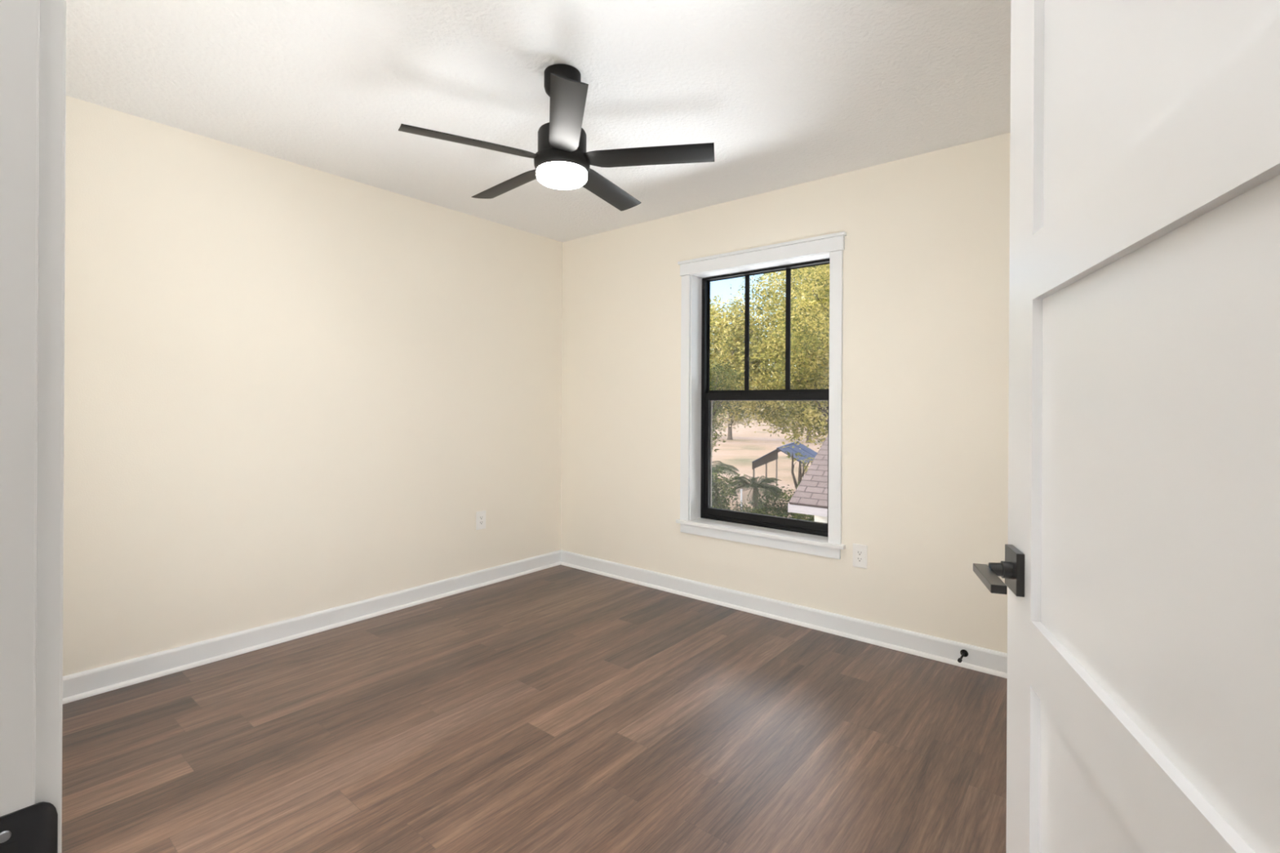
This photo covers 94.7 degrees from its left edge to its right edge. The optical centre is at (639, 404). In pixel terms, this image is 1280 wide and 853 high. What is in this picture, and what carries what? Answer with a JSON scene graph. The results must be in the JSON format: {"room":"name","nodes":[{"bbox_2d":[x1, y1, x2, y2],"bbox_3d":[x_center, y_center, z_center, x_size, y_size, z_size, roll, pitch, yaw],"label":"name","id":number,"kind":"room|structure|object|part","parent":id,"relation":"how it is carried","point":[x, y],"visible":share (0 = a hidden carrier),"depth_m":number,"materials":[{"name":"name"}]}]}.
{"room":"empty bedroom","nodes":[
{"label":"empty bedroom","id":0,"kind":"room"},
{"bbox_2d":[62,95,562,675],"bbox_3d":[-1.633,-0.020,3.336,0.160,2.440,3.405,0,0,39],"label":"wall","id":1,"kind":"structure","parent":0,"point":[291,389],"depth_m":2.96,"materials":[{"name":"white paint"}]},
{"bbox_2d":[62,550,560,704],"bbox_3d":[-1.550,1.149,3.299,0.026,0.103,3.029,0,0,39],"label":"baseboard","id":2,"kind":"structure","parent":1,"relation":"attached to","point":[96,681],"depth_m":2.95,"materials":[{"name":"white paint"}]},
{"bbox_2d":[475,510,485,529],"bbox_3d":[-1.056,0.767,3.916,0.008,0.120,0.074,0,0,39],"label":"wall outlet","id":3,"kind":"object","parent":1,"relation":"attached to","point":[481,515],"visible":1,"depth_m":3.91,"materials":[{"name":"white plastic"}]},
{"bbox_2d":[479,515,483,525],"bbox_3d":[-1.054,0.767,3.915,0.004,0.068,0.034,0,0,39],"label":"receptacle","id":4,"kind":"object","parent":3,"relation":"attached to","point":[481,517],"depth_m":3.91,"materials":[{"name":"grey plastic"}]},
{"bbox_2d":[62,564,1007,852],"bbox_3d":[-0.402,1.282,1.299,4.654,0.150,4.715,0,0,39],"label":"floor","id":5,"kind":"structure","parent":0,"point":[560,708],"depth_m":2.11,"materials":[{"name":"brown wood"}]},
{"bbox_2d":[66,0,1010,242],"bbox_3d":[-0.343,-1.308,1.354,4.654,0.150,4.855,0,0,39],"label":"ceiling","id":6,"kind":"structure","parent":0,"point":[786,93],"depth_m":2.26,"materials":[{"name":"white paint"}]},
{"bbox_2d":[398,63,714,211],"bbox_3d":[-0.304,-1.028,2.222,1.076,0.408,1.099,0,0,39],"label":"ceiling fan","id":7,"kind":"object","parent":6,"relation":"hanging from","point":[562,161],"visible":1,"depth_m":2.12,"materials":[{"name":"black metal"}]},
{"bbox_3d":[-0.579,-0.909,2.045,0.475,0.026,0.106,0,0,-28],"label":"blade","id":8,"kind":"part","parent":7,"relation":"part of","materials":[{"name":"black"}]},
{"bbox_3d":[-0.523,-0.909,2.423,0.475,0.026,0.106,0,0,44],"label":"blade","id":9,"kind":"part","parent":7,"relation":"part of","materials":[{"name":"black"}]},
{"bbox_2d":[536,161,587,189],"bbox_3d":[-0.291,-0.848,2.196,0.189,0.048,0.189,0,0,39],"label":"diffuser","id":10,"kind":"object","parent":7,"relation":"attached to","point":[553,175],"depth_m":2.14,"materials":[{"name":"white glass"}]},
{"bbox_3d":[-0.235,-0.907,1.875,0.106,0.026,0.475,0,0,-10],"label":"blade","id":11,"kind":"part","parent":7,"relation":"part of","materials":[{"name":"black"}]},
{"bbox_3d":[-0.146,-0.906,2.488,0.106,0.026,0.475,0,0,26],"label":"blade","id":12,"kind":"part","parent":7,"relation":"part of","materials":[{"name":"black"}]},
{"bbox_3d":[0.032,-0.905,2.149,0.475,0.026,0.106,0,0,8],"label":"blade","id":13,"kind":"part","parent":7,"relation":"part of","materials":[{"name":"black"}]},
{"bbox_2d":[560,133,1009,653],"bbox_3d":[0.886,-0.006,3.375,3.694,2.440,0.160,0,0,39],"label":"wall","id":14,"kind":"structure","parent":0,"point":[926,251],"depth_m":3.04,"materials":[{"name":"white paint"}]},
{"bbox_2d":[675,231,846,559],"bbox_3d":[0.711,-0.047,3.494,1.076,1.724,0.196,0,0,39],"label":"window","id":15,"kind":"structure","parent":14,"relation":"in","point":[804,536],"depth_m":3.55,"materials":[{"name":"white paint"}]},
{"bbox_3d":[0.289,-0.043,3.747,0.063,1.552,0.018,0,0,39],"label":"casing","id":16,"kind":"part","parent":15,"relation":"part of","materials":[{"name":"white paint"}]},
{"bbox_3d":[0.669,-0.856,3.438,1.050,0.073,0.022,0,0,39],"label":"head casing","id":17,"kind":"part","parent":15,"relation":"part of","materials":[{"name":"white paint"}]},
{"bbox_3d":[0.754,0.320,3.554,0.787,0.692,0.004,0,0,39],"label":"pane","id":18,"kind":"part","parent":15,"relation":"part of","materials":[{"name":"clear glass"}]},
{"bbox_3d":[0.757,-0.041,3.554,0.893,1.552,0.045,0,0,39],"label":"frame","id":19,"kind":"part","parent":15,"relation":"part of","materials":[{"name":"black plastic"}]},
{"bbox_3d":[0.770,-0.443,3.568,0.817,0.706,0.004,0,0,39],"label":"pane","id":20,"kind":"part","parent":15,"relation":"part of","materials":[{"name":"clear glass"}]},
{"bbox_3d":[0.750,0.321,3.549,0.841,0.785,0.038,0,0,39],"label":"sash","id":21,"kind":"part","parent":15,"relation":"part of","materials":[{"name":"black plastic"}]},
{"bbox_3d":[0.770,-0.425,3.568,0.841,0.754,0.007,0,0,39],"label":"sash","id":22,"kind":"part","parent":15,"relation":"part of","materials":[{"name":"black plastic"}]},
{"bbox_3d":[0.764,0.306,3.567,0.783,0.710,0.006,0,0,39],"label":"screen frame","id":23,"kind":"part","parent":15,"relation":"part of","materials":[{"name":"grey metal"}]},
{"bbox_3d":[1.040,-0.039,3.134,0.066,1.552,0.018,0,0,39],"label":"casing","id":24,"kind":"part","parent":15,"relation":"part of","materials":[{"name":"white paint"}]},
{"bbox_2d":[560,550,1007,678],"bbox_3d":[0.781,1.162,3.334,3.594,0.103,0.026,0,0,39],"label":"baseboard","id":25,"kind":"structure","parent":14,"relation":"attached to","point":[982,660],"depth_m":3.21,"materials":[{"name":"white paint"}]},
{"bbox_2d":[957,649,968,662],"bbox_3d":[1.474,1.156,2.700,0.034,0.034,0.106,0,0,39],"label":"door stop","id":26,"kind":"object","parent":25,"relation":"attached to","point":[964,653],"visible":1,"depth_m":2.73,"materials":[{"name":"black metal"}]},
{"bbox_2d":[853,543,867,568],"bbox_3d":[1.140,0.785,3.055,0.074,0.120,0.008,0,0,39],"label":"wall outlet","id":27,"kind":"object","parent":14,"relation":"attached to","point":[860,551],"visible":1,"depth_m":3.05,"materials":[{"name":"white plastic"}]},
{"bbox_2d":[856,549,862,563],"bbox_3d":[1.139,0.785,3.053,0.034,0.068,0.004,0,0,39],"label":"receptacle","id":28,"kind":"object","parent":27,"relation":"attached to","point":[859,552],"depth_m":3.05,"materials":[{"name":"grey plastic"}]},
{"bbox_3d":[-1.056,-0.017,0.994,3.694,2.440,0.335,0,0,39],"label":"wall","id":29,"kind":"structure","parent":0,"visible":0},
{"bbox_2d":[0,0,66,852],"bbox_3d":[-0.482,0.181,0.383,0.091,2.050,0.148,0,0,39],"label":"door frame","id":30,"kind":"structure","parent":29,"relation":"attached to","point":[33,33],"depth_m":0.41,"materials":[{"name":"white paint"}]},
{"bbox_3d":[-0.429,0.305,0.393,0.005,0.058,0.060,0,0,35],"label":"strike plate","id":31,"kind":"part","parent":30,"relation":"part of","materials":[{"name":"black metal"}]},
{"bbox_3d":[-0.447,0.182,0.439,0.075,2.050,0.016,0,0,39],"label":"room casing","id":32,"kind":"part","parent":30,"relation":"part of","materials":[{"name":"white paint"}]},
{"bbox_2d":[973,0,1279,852],"bbox_3d":[0.432,0.188,0.524,0.091,2.023,0.865,0,0,19],"label":"door","id":33,"kind":"structure","parent":29,"relation":"in","point":[1140,568],"depth_m":0.54,"materials":[{"name":"white paint"}]},
{"bbox_3d":[0.507,0.252,0.856,0.020,0.012,0.116,0,0,19],"label":"lever","id":34,"kind":"part","parent":33,"relation":"part of","materials":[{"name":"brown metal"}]},
{"bbox_3d":[0.455,0.677,0.515,0.011,0.579,0.625,0,0,19],"label":"panel","id":35,"kind":"part","parent":33,"relation":"part of","materials":[{"name":"white paint"}]},
{"bbox_3d":[0.459,0.076,0.515,0.011,0.445,0.625,0,0,19],"label":"panel","id":36,"kind":"part","parent":33,"relation":"part of","materials":[{"name":"white paint"}]},
{"bbox_3d":[0.462,-0.469,0.515,0.011,0.468,0.625,0,0,19],"label":"panel","id":37,"kind":"part","parent":33,"relation":"part of","materials":[{"name":"white paint"}]},
{"label":"outside","id":38,"kind":"structure","parent":0,"visible":0},
{"bbox_2d":[710,417,827,518],"bbox_3d":[22.399,4.737,59.136,260.000,0.001,260.000,0,0,39],"label":"ground","id":39,"kind":"structure","parent":38,"point":[747,446],"depth_m":55.56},
{"bbox_2d":[711,489,733,508],"bbox_3d":[2.061,3.728,19.711,2.266,1.908,1.365,0,0,19],"label":"shrub","id":40,"kind":"object","parent":39,"relation":"on","point":[723,490],"visible":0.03,"depth_m":19.39,"materials":[{"name":"green plant"}]},
{"bbox_2d":[710,460,739,497],"bbox_3d":[1.627,3.110,16.983,2.444,3.122,2.458,0,0,39],"label":"palm","id":41,"kind":"object","parent":39,"relation":"on","point":[721,467],"visible":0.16,"depth_m":16.67,"materials":[{"name":"green plant"}]},
{"bbox_2d":[709,355,744,463],"bbox_3d":[1.565,1.496,21.130,3.202,6.468,4.522,0,0,-41],"label":"tree","id":42,"kind":"object","parent":39,"relation":"on","point":[713,366],"visible":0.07,"depth_m":20.22,"materials":[{"name":"green plant"}]},
{"bbox_2d":[710,469,745,511],"bbox_3d":[1.561,3.099,14.567,2.547,3.156,1.872,0,0,39],"label":"shrub","id":43,"kind":"object","parent":39,"relation":"on","point":[715,502],"visible":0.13,"depth_m":14.52,"materials":[{"name":"green plant"}]},
{"bbox_2d":[713,386,765,439],"bbox_3d":[12.110,0.144,79.056,9.760,9.319,7.275,0,0,39],"label":"tree","id":44,"kind":"object","parent":39,"relation":"on","point":[731,424],"visible":0.1,"depth_m":78.55,"materials":[{"name":"green plant"}]},
{"bbox_2d":[709,292,773,427],"bbox_3d":[2.433,-0.087,25.396,7.390,9.668,6.532,0,0,9],"label":"oak tree","id":45,"kind":"object","parent":39,"relation":"on","point":[713,312],"visible":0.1,"depth_m":23.54,"materials":[{"name":"green plant"}]},
{"bbox_2d":[740,488,742,509],"bbox_3d":[3.292,3.691,19.171,0.056,1.875,0.056,0,0,39],"label":"fence post","id":46,"kind":"object","parent":39,"relation":"on","point":[740,489],"visible":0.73,"depth_m":19.16,"materials":[{"name":"grey"}]},
{"bbox_2d":[725,499,764,514],"bbox_3d":[3.279,3.803,17.808,2.680,1.784,1.668,0,0,39],"label":"shrub","id":47,"kind":"object","parent":39,"relation":"on","point":[743,507],"visible":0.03,"depth_m":18.13,"materials":[{"name":"green plant"}]},
{"bbox_2d":[728,475,783,510],"bbox_3d":[3.995,3.557,20.344,1.941,2.258,1.942,0,0,39],"label":"palm","id":48,"kind":"object","parent":39,"relation":"on","point":[762,483],"visible":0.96,"depth_m":20.11,"materials":[{"name":"green plant"}]},
{"bbox_2d":[743,502,794,518],"bbox_3d":[4.182,3.881,18.983,2.437,1.633,1.394,0,0,25],"label":"shrub","id":49,"kind":"object","parent":39,"relation":"on","point":[758,511],"visible":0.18,"depth_m":18.90,"materials":[{"name":"green plant"}]},
{"bbox_2d":[709,264,829,448],"bbox_3d":[6.362,-1.319,22.099,7.702,12.165,8.970,0,0,-22],"label":"oak tree","id":50,"kind":"object","parent":39,"relation":"on","point":[803,411],"visible":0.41,"depth_m":21.42,"materials":[{"name":"green plant"}]},
{"bbox_2d":[743,480,813,520],"bbox_3d":[5.874,3.733,21.785,4.049,1.966,1.887,0,0,30],"label":"shrub","id":51,"kind":"object","parent":39,"relation":"on","point":[786,496],"visible":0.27,"depth_m":22.09,"materials":[{"name":"green plant"}]},
{"bbox_2d":[751,440,817,503],"bbox_3d":[7.251,3.283,28.757,2.321,2.735,5.680,0,0,24],"label":"carport","id":52,"kind":"object","parent":39,"relation":"on","point":[772,455],"visible":0.55,"depth_m":26.87,"materials":[{"name":"blue metal"}]},
{"bbox_3d":[5.154,3.624,26.695,0.070,2.030,0.070,0,0,24],"label":"post","id":53,"kind":"part","parent":52,"relation":"part of","materials":[{"name":"grey metal"}]},
{"bbox_3d":[5.604,2.456,26.424,1.150,0.950,0.020,0,0,24],"label":"gable panel","id":54,"kind":"part","parent":52,"relation":"part of","materials":[{"name":"grey"}]},
{"bbox_3d":[6.728,2.288,28.983,1.150,0.700,5.650,0,0,24],"label":"roof panel","id":55,"kind":"part","parent":52,"relation":"part of","materials":[{"name":"grey metal"}]},
{"bbox_3d":[6.259,3.630,29.213,0.070,2.030,0.070,0,0,24],"label":"post","id":56,"kind":"part","parent":52,"relation":"part of","materials":[{"name":"grey metal"}]},
{"bbox_3d":[7.345,3.636,31.686,0.070,2.030,0.070,0,0,24],"label":"post","id":57,"kind":"part","parent":52,"relation":"part of","materials":[{"name":"grey metal"}]},
{"bbox_3d":[7.781,2.293,28.521,1.150,0.700,5.650,0,0,24],"label":"roof panel","id":58,"kind":"part","parent":52,"relation":"part of","materials":[{"name":"blue metal"}]},
{"bbox_2d":[766,263,829,356],"bbox_3d":[7.216,-1.068,16.372,7.276,11.671,5.612,0,0,22],"label":"oak tree","id":59,"kind":"object","parent":39,"relation":"on","point":[824,308],"visible":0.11,"depth_m":17.06,"materials":[{"name":"green plant"}]},
{"bbox_2d":[766,318,829,415],"bbox_3d":[12.372,-1.685,35.181,11.742,12.976,7.109,0,0,39],"label":"oak tree","id":60,"kind":"object","parent":39,"relation":"on","point":[824,318],"visible":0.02,"depth_m":35.88,"materials":[{"name":"green plant"}]},
{"bbox_2d":[785,451,813,518],"bbox_3d":[6.342,3.304,23.184,0.864,2.905,1.434,0,0,-29],"label":"tree","id":61,"kind":"object","parent":39,"relation":"on","point":[801,474],"visible":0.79,"depth_m":23.11,"materials":[{"name":"green plant"}]},
{"bbox_2d":[791,512,813,521],"bbox_3d":[5.625,3.836,19.235,1.703,1.745,1.223,0,0,39],"label":"shrub","id":62,"kind":"object","parent":39,"relation":"on","point":[802,517],"visible":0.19,"depth_m":19.26,"materials":[{"name":"green plant"}]},
{"bbox_2d":[779,384,827,443],"bbox_3d":[21.433,-0.310,73.051,9.532,10.334,7.667,0,0,39],"label":"tree","id":63,"kind":"object","parent":39,"relation":"on","point":[788,428],"visible":0.03,"depth_m":73.02,"materials":[{"name":"green plant"}]},
{"bbox_2d":[787,435,827,523],"bbox_3d":[7.402,2.098,10.517,7.025,5.108,6.841,0,0,39],"label":"neighbor house","id":64,"kind":"structure","parent":39,"relation":"on","point":[810,497],"depth_m":10.13,"materials":[{"name":"pink"}]}
]}

